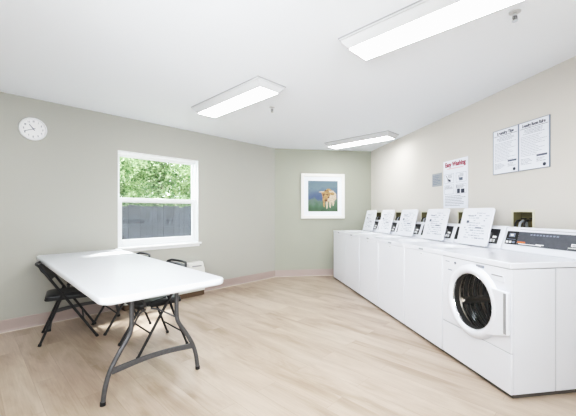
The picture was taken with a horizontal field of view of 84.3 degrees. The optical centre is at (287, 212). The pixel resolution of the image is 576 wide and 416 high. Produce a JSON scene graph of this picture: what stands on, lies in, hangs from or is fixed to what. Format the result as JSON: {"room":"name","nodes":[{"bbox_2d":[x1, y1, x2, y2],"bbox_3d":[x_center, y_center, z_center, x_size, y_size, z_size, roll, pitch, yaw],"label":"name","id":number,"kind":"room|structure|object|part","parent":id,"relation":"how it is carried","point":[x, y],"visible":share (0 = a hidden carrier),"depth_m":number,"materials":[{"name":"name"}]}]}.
{"room":"laundry","nodes":[
{"label":"laundry","id":0,"kind":"room"},
{"bbox_2d":[0,92,274,320],"bbox_3d":[-2.918,-0.005,3.497,0.160,2.510,7.840,0,0,43],"label":"wall","id":1,"kind":"structure","parent":0,"point":[59,191],"depth_m":3.93,"materials":[{"name":"beige paint"}]},
{"bbox_2d":[18,117,46,140],"bbox_3d":[-2.794,-0.920,3.487,0.030,0.250,0.250,0,0,43],"label":"wall clock","id":2,"kind":"object","parent":1,"relation":"attached to","point":[34,129],"visible":1,"depth_m":3.48,"materials":[{"name":"white plastic"}]},
{"bbox_2d":[0,270,274,333],"bbox_3d":[-2.852,1.183,3.434,0.022,0.132,7.600,0,0,43],"label":"baseboard","id":3,"kind":"structure","parent":1,"relation":"attached to","point":[14,324],"depth_m":3.75,"materials":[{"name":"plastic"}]},
{"bbox_2d":[115,150,201,251],"bbox_3d":[-1.840,-0.150,4.586,0.185,1.334,1.235,0,0,43],"label":"window","id":4,"kind":"structure","parent":1,"relation":"in","point":[131,245],"depth_m":4.60,"materials":[{"name":"white plastic"}]},
{"bbox_3d":[-1.889,-0.458,4.633,0.030,0.630,1.115,0,0,43],"label":"sash","id":5,"kind":"part","parent":4,"relation":"part of","materials":[{"name":"white plastic"}]},
{"bbox_3d":[-1.856,0.108,4.602,0.050,0.633,1.115,0,0,43],"label":"sash","id":6,"kind":"part","parent":4,"relation":"part of","materials":[{"name":"white plastic"}]},
{"bbox_3d":[-1.807,0.486,4.556,0.095,0.062,1.235,0,0,43],"label":"sill","id":7,"kind":"part","parent":4,"relation":"part of","materials":[{"name":"white plastic"}]},
{"bbox_2d":[121,260,204,310],"bbox_3d":[-1.728,0.994,4.505,0.150,0.507,1.170,0,0,43],"label":"heater unit","id":8,"kind":"object","parent":1,"relation":"attached to","point":[197,265],"visible":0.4,"depth_m":4.76,"materials":[{"name":"white"}]},
{"bbox_2d":[0,0,575,150],"bbox_3d":[-1.724,-1.335,2.128,8.399,0.150,8.232,0,0,-9],"label":"ceiling","id":9,"kind":"structure","parent":0,"point":[151,61],"depth_m":2.63,"materials":[{"name":"white paint"}]},
{"bbox_2d":[191,76,285,116],"bbox_3d":[-0.586,-1.223,3.477,1.230,0.073,0.365,0,0,44],"label":"ceiling light","id":10,"kind":"object","parent":9,"relation":"attached to","point":[258,88],"visible":1,"depth_m":3.30,"materials":[{"name":"grey plastic"}]},
{"bbox_2d":[199,87,277,116],"bbox_3d":[-0.586,-1.188,3.477,1.128,0.003,0.229,0,0,44],"label":"diffuser","id":11,"kind":"object","parent":10,"relation":"attached to","point":[251,95],"depth_m":3.38,"materials":[{"name":"white plastic"}]},
{"bbox_2d":[325,131,398,148],"bbox_3d":[1.217,-1.223,5.410,1.230,0.073,0.365,0,0,44],"label":"ceiling light","id":12,"kind":"object","parent":9,"relation":"attached to","point":[385,135],"visible":1,"depth_m":5.26,"materials":[{"name":"grey plastic"}]},
{"bbox_2d":[331,136,392,148],"bbox_3d":[1.217,-1.188,5.410,1.128,0.003,0.229,0,0,44],"label":"diffuser","id":13,"kind":"object","parent":12,"relation":"attached to","point":[376,138],"depth_m":5.34,"materials":[{"name":"white plastic"}]},
{"bbox_2d":[338,0,522,59],"bbox_3d":[0.927,-1.223,1.992,1.230,0.073,0.365,0,0,44],"label":"ceiling light","id":14,"kind":"object","parent":9,"relation":"attached to","point":[421,19],"visible":1,"depth_m":2.01,"materials":[{"name":"grey plastic"}]},
{"bbox_2d":[509,8,520,22],"bbox_3d":[1.420,-1.230,1.990,0.064,0.059,0.064,0,0,0],"label":"sprinkler","id":15,"kind":"object","parent":9,"relation":"attached to","point":[514,12],"visible":1,"depth_m":1.99,"materials":[{"name":"grey metal"}]},
{"bbox_2d":[0,275,575,415],"bbox_3d":[-1.724,1.310,2.128,8.399,0.120,8.232,0,0,-9],"label":"floor","id":16,"kind":"structure","parent":0,"point":[301,345],"depth_m":2.57,"materials":[{"name":"brown wood"}]},
{"bbox_2d":[35,261,98,346],"bbox_3d":[-2.264,0.872,3.267,0.529,0.768,0.459,0,0,-34],"label":"folding chair","id":17,"kind":"object","parent":16,"relation":"on","point":[58,294],"visible":0.77,"depth_m":3.15,"materials":[{"name":"black metal"}]},
{"bbox_3d":[-2.405,0.593,3.172,0.134,0.156,0.406,0,0,-34],"label":"backrest","id":18,"kind":"part","parent":17,"relation":"part of","materials":[{"name":"black plastic"}]},
{"bbox_3d":[-2.256,1.002,3.034,0.197,0.475,0.022,0,0,-39],"label":"leg","id":19,"kind":"part","parent":17,"relation":"part of","materials":[{"name":"black metal"}]},
{"bbox_3d":[-2.477,1.002,3.362,0.197,0.475,0.022,0,0,-29],"label":"leg","id":20,"kind":"part","parent":17,"relation":"part of","materials":[{"name":"black metal"}]},
{"bbox_2d":[91,252,151,335],"bbox_3d":[-1.850,0.863,3.577,0.459,0.786,0.529,0,0,44],"label":"folding chair","id":21,"kind":"object","parent":16,"relation":"on","point":[140,253],"visible":0.27,"depth_m":3.55,"materials":[{"name":"black metal"}]},
{"bbox_2d":[36,249,222,406],"bbox_3d":[-1.603,0.854,2.933,2.360,0.792,0.855,0,0,44],"label":"folding table","id":22,"kind":"object","parent":16,"relation":"on","point":[115,277],"visible":0.88,"depth_m":2.41,"materials":[{"name":"plastic"}]},
{"bbox_2d":[118,259,187,357],"bbox_3d":[-1.259,0.863,3.021,0.459,0.786,0.529,0,0,44],"label":"folding chair","id":23,"kind":"object","parent":16,"relation":"on","point":[164,300],"visible":0.54,"depth_m":2.90,"materials":[{"name":"black metal"}]},
{"bbox_3d":[-1.314,0.997,3.248,0.022,0.487,0.197,0,0,39],"label":"leg","id":24,"kind":"part","parent":23,"relation":"part of","materials":[{"name":"black metal"}]},
{"bbox_3d":[-1.140,0.577,3.143,0.406,0.160,0.134,0,0,44],"label":"backrest","id":25,"kind":"part","parent":23,"relation":"part of","materials":[{"name":"black plastic"}]},
{"bbox_3d":[-1.031,0.997,2.971,0.197,0.487,0.022,0,0,-40],"label":"leg","id":26,"kind":"part","parent":23,"relation":"part of","materials":[{"name":"black metal"}]},
{"bbox_2d":[333,210,379,283],"bbox_3d":[1.270,0.599,5.859,0.708,1.301,0.659,0,0,-9],"label":"washer","id":27,"kind":"object","parent":16,"relation":"on","point":[370,224],"visible":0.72,"depth_m":5.78,"materials":[{"name":"white metal"}]},
{"bbox_3d":[1.516,0.139,5.897,0.108,0.381,0.424,0,0,-9],"label":"lid","id":28,"kind":"part","parent":27,"relation":"part of","materials":[{"name":"white metal"}]},
{"bbox_2d":[345,210,399,294],"bbox_3d":[1.371,0.599,5.202,0.708,1.301,0.659,0,0,-9],"label":"washer","id":29,"kind":"object","parent":16,"relation":"on","point":[387,225],"visible":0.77,"depth_m":5.15,"materials":[{"name":"white metal"}]},
{"bbox_3d":[1.617,0.139,5.239,0.108,0.381,0.424,0,0,-9],"label":"lid","id":30,"kind":"part","parent":29,"relation":"part of","materials":[{"name":"white metal"}]},
{"bbox_2d":[359,209,424,307],"bbox_3d":[1.472,0.599,4.544,0.708,1.301,0.659,0,0,-9],"label":"washer","id":31,"kind":"object","parent":16,"relation":"on","point":[408,227],"visible":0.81,"depth_m":4.47,"materials":[{"name":"white metal"}]},
{"bbox_3d":[1.718,0.139,4.582,0.108,0.381,0.424,0,0,-9],"label":"lid","id":32,"kind":"part","parent":31,"relation":"part of","materials":[{"name":"white metal"}]},
{"bbox_3d":[1.770,0.222,4.408,0.052,0.138,0.190,0,0,-9],"label":"coin panel","id":33,"kind":"part","parent":31,"relation":"part of","materials":[{"name":"black"}]},
{"bbox_2d":[378,209,458,325],"bbox_3d":[1.573,0.599,3.887,0.708,1.301,0.659,0,0,-9],"label":"washer","id":34,"kind":"object","parent":16,"relation":"on","point":[436,228],"visible":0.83,"depth_m":3.81,"materials":[{"name":"white metal"}]},
{"bbox_3d":[1.819,0.139,3.925,0.108,0.381,0.424,0,0,-9],"label":"lid","id":35,"kind":"part","parent":34,"relation":"part of","materials":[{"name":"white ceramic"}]},
{"bbox_3d":[1.871,0.222,3.751,0.052,0.138,0.190,0,0,-9],"label":"coin panel","id":36,"kind":"part","parent":34,"relation":"part of","materials":[{"name":"black plastic"}]},
{"bbox_2d":[404,208,509,351],"bbox_3d":[1.674,0.599,3.230,0.708,1.301,0.659,0,0,-9],"label":"washer","id":37,"kind":"object","parent":16,"relation":"on","point":[476,231],"visible":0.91,"depth_m":3.14,"materials":[{"name":"white metal"}]},
{"bbox_3d":[1.903,0.222,3.543,0.052,0.138,0.094,0,0,-9],"label":"cycle panel","id":38,"kind":"part","parent":37,"relation":"part of","materials":[{"name":"black plastic"}]},
{"bbox_3d":[1.920,0.139,3.268,0.108,0.381,0.424,0,0,-9],"label":"lid","id":39,"kind":"part","parent":37,"relation":"part of","materials":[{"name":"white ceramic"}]},
{"bbox_3d":[1.972,0.222,3.094,0.052,0.138,0.190,0,0,-9],"label":"coin panel","id":40,"kind":"part","parent":37,"relation":"part of","materials":[{"name":"black plastic"}]},
{"bbox_2d":[442,227,575,397],"bbox_3d":[1.777,0.688,2.538,0.756,1.124,0.723,0,0,-9],"label":"washer","id":41,"kind":"object","parent":16,"relation":"on","point":[509,312],"visible":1,"depth_m":2.20,"materials":[{"name":"white metal"}]},
{"bbox_3d":[1.448,1.086,2.487,0.018,0.276,0.721,0,0,-9],"label":"panel","id":42,"kind":"part","parent":41,"relation":"part of","materials":[{"name":"white metal"}]},
{"bbox_3d":[1.448,0.662,2.487,0.018,0.565,0.721,0,0,-9],"label":"panel","id":43,"kind":"part","parent":41,"relation":"part of","materials":[{"name":"white metal"}]},
{"bbox_3d":[1.474,0.455,2.241,0.004,0.046,0.125,0,0,-9],"label":"soap drawer","id":44,"kind":"part","parent":41,"relation":"part of","materials":[{"name":"white plastic"}]},
{"bbox_3d":[1.464,0.708,2.220,0.029,0.349,0.183,0,0,-9],"label":"handle plate","id":45,"kind":"part","parent":41,"relation":"part of","materials":[{"name":"white plastic"}]},
{"bbox_3d":[1.791,0.356,2.540,0.726,0.042,0.723,0,0,-9],"label":"panel","id":46,"kind":"part","parent":41,"relation":"part of","materials":[{"name":"white metal"}]},
{"bbox_2d":[517,234,558,246],"bbox_3d":[2.041,0.224,2.610,0.032,0.092,0.347,0,0,-9],"label":"print","id":47,"kind":"object","parent":41,"relation":"attached to","point":[523,240],"depth_m":2.60,"materials":[{"name":"grey plastic"}]},
{"bbox_3d":[2.060,0.221,2.515,0.042,0.115,0.558,0,0,-9],"label":"fascia panel","id":48,"kind":"part","parent":41,"relation":"part of","materials":[{"name":"plastic"}]},
{"bbox_2d":[275,148,370,269],"bbox_3d":[0.713,-0.005,6.417,2.215,2.510,0.120,0,0,-9],"label":"wall","id":49,"kind":"structure","parent":0,"point":[300,244],"depth_m":6.32,"materials":[{"name":"beige paint"}]},
{"bbox_2d":[275,269,333,276],"bbox_3d":[0.724,1.183,6.347,1.975,0.132,0.022,0,0,-9],"label":"baseboard","id":50,"kind":"structure","parent":49,"relation":"attached to","point":[304,272],"depth_m":6.29,"materials":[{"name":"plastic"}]},
{"bbox_2d":[301,173,344,218],"bbox_3d":[0.697,-0.335,6.332,0.890,0.890,0.037,0,0,-9],"label":"framed picture","id":51,"kind":"object","parent":49,"relation":"attached to","point":[322,195],"visible":1,"depth_m":6.33,"materials":[{"name":"white wood"}]},
{"bbox_2d":[308,181,337,210],"bbox_3d":[0.697,-0.335,6.333,0.606,0.606,0.003,0,0,-9],"label":"painting","id":52,"kind":"object","parent":51,"relation":"attached to","point":[322,195],"depth_m":6.33},
{"bbox_2d":[371,56,575,229],"bbox_3d":[2.349,-0.005,2.675,0.120,2.510,8.014,0,0,-9],"label":"wall","id":53,"kind":"structure","parent":0,"point":[402,169],"depth_m":3.36,"materials":[{"name":"beige paint"}]},
{"bbox_2d":[376,211,381,219],"bbox_3d":[1.774,0.088,6.141,0.142,0.236,0.250,0,0,-9],"label":"washer outlet box","id":54,"kind":"object","parent":53,"relation":"attached to","point":[379,213],"visible":0.46,"depth_m":6.17,"materials":[{"name":"beige plastic"}]},
{"bbox_2d":[395,211,401,220],"bbox_3d":[1.895,0.088,5.361,0.142,0.236,0.250,0,0,-9],"label":"washer outlet box","id":55,"kind":"object","parent":53,"relation":"attached to","point":[397,213],"visible":0.34,"depth_m":5.46,"materials":[{"name":"beige plastic"}]},
{"bbox_2d":[421,211,427,221],"bbox_3d":[2.012,0.088,4.600,0.142,0.236,0.250,0,0,-9],"label":"washer outlet box","id":56,"kind":"object","parent":53,"relation":"attached to","point":[423,213],"visible":0.3,"depth_m":4.70,"materials":[{"name":"beige plastic"}]},
{"bbox_2d":[432,173,441,186],"bbox_3d":[2.029,-0.450,4.333,0.005,0.176,0.210,0,0,-9],"label":"plaque","id":57,"kind":"object","parent":53,"relation":"attached to","point":[436,178],"visible":1,"depth_m":4.33,"materials":[{"name":"grey"}]},
{"bbox_2d":[443,156,467,207],"bbox_3d":[2.085,-0.365,3.969,0.005,0.610,0.456,0,0,-9],"label":"poster","id":58,"kind":"object","parent":53,"relation":"attached to","point":[455,172],"visible":1,"depth_m":3.96,"materials":[{"name":"white paper"}]},
{"bbox_2d":[457,211,462,223],"bbox_3d":[2.134,0.088,3.809,0.142,0.236,0.250,0,0,-9],"label":"washer outlet box","id":59,"kind":"object","parent":53,"relation":"attached to","point":[459,213],"visible":0.14,"depth_m":3.91,"materials":[{"name":"beige plastic"}]},
{"bbox_2d":[493,124,518,174],"bbox_3d":[2.199,-0.628,3.214,0.011,0.454,0.308,0,0,-9],"label":"information sign","id":60,"kind":"object","parent":53,"relation":"attached to","point":[505,141],"visible":1,"depth_m":3.20,"materials":[{"name":"white paper"}]},
{"bbox_2d":[511,210,534,227],"bbox_3d":[2.254,0.088,3.028,0.142,0.236,0.250,0,0,-9],"label":"washer outlet box","id":61,"kind":"object","parent":53,"relation":"attached to","point":[519,218],"visible":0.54,"depth_m":3.07,"materials":[{"name":"beige plastic"}]},
{"bbox_2d":[519,114,550,170],"bbox_3d":[2.246,-0.628,2.906,0.012,0.454,0.308,0,0,-9],"label":"information sign","id":62,"kind":"object","parent":53,"relation":"attached to","point":[535,134],"visible":1,"depth_m":2.89,"materials":[{"name":"white paper"}]},
{"label":"outside","id":63,"kind":"structure","parent":0,"visible":0},
{"bbox_3d":[-5.874,1.550,12.054,30.702,0.100,31.214,0,0,0],"label":"ground","id":64,"kind":"structure","parent":63,"visible":0},
{"bbox_2d":[120,157,158,205],"bbox_3d":[-5.175,-0.758,9.089,2.503,4.531,2.502,0,0,-3],"label":"leafy tree","id":65,"kind":"object","parent":64,"relation":"on","point":[126,173],"visible":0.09,"depth_m":9.12,"materials":[{"name":"green plant"}]},
{"bbox_2d":[122,161,172,205],"bbox_3d":[-6.226,-1.598,12.307,3.622,6.200,3.683,0,0,0],"label":"leafy tree","id":66,"kind":"object","parent":64,"relation":"on","point":[132,187],"visible":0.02,"depth_m":11.27,"materials":[{"name":"green plant"}]},
{"bbox_2d":[122,205,190,239],"bbox_3d":[-1.083,0.650,10.631,0.086,1.699,14.500,0,0,43],"label":"wooden fence","id":67,"kind":"object","parent":64,"relation":"on","point":[138,222],"visible":0.06,"depth_m":8.13,"materials":[{"name":"grey wood"}]},
{"bbox_2d":[122,159,190,206],"bbox_3d":[-4.212,-0.866,10.460,2.570,4.735,2.608,0,0,0],"label":"leafy tree","id":68,"kind":"object","parent":64,"relation":"on","point":[156,188],"visible":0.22,"depth_m":10.21,"materials":[{"name":"green plant"}]},
{"bbox_2d":[169,165,190,194],"bbox_3d":[-4.089,-1.615,15.029,3.735,6.234,3.712,0,0,0],"label":"leafy tree","id":69,"kind":"object","parent":64,"relation":"on","point":[186,165],"visible":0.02,"depth_m":13.81,"materials":[{"name":"green plant"}]},
{"bbox_2d":[170,164,190,199],"bbox_3d":[-2.912,-0.774,11.587,2.596,4.645,2.393,0,0,4],"label":"leafy tree","id":70,"kind":"object","parent":64,"relation":"on","point":[188,166],"visible":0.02,"depth_m":10.89,"materials":[{"name":"green plant"}]}
]}

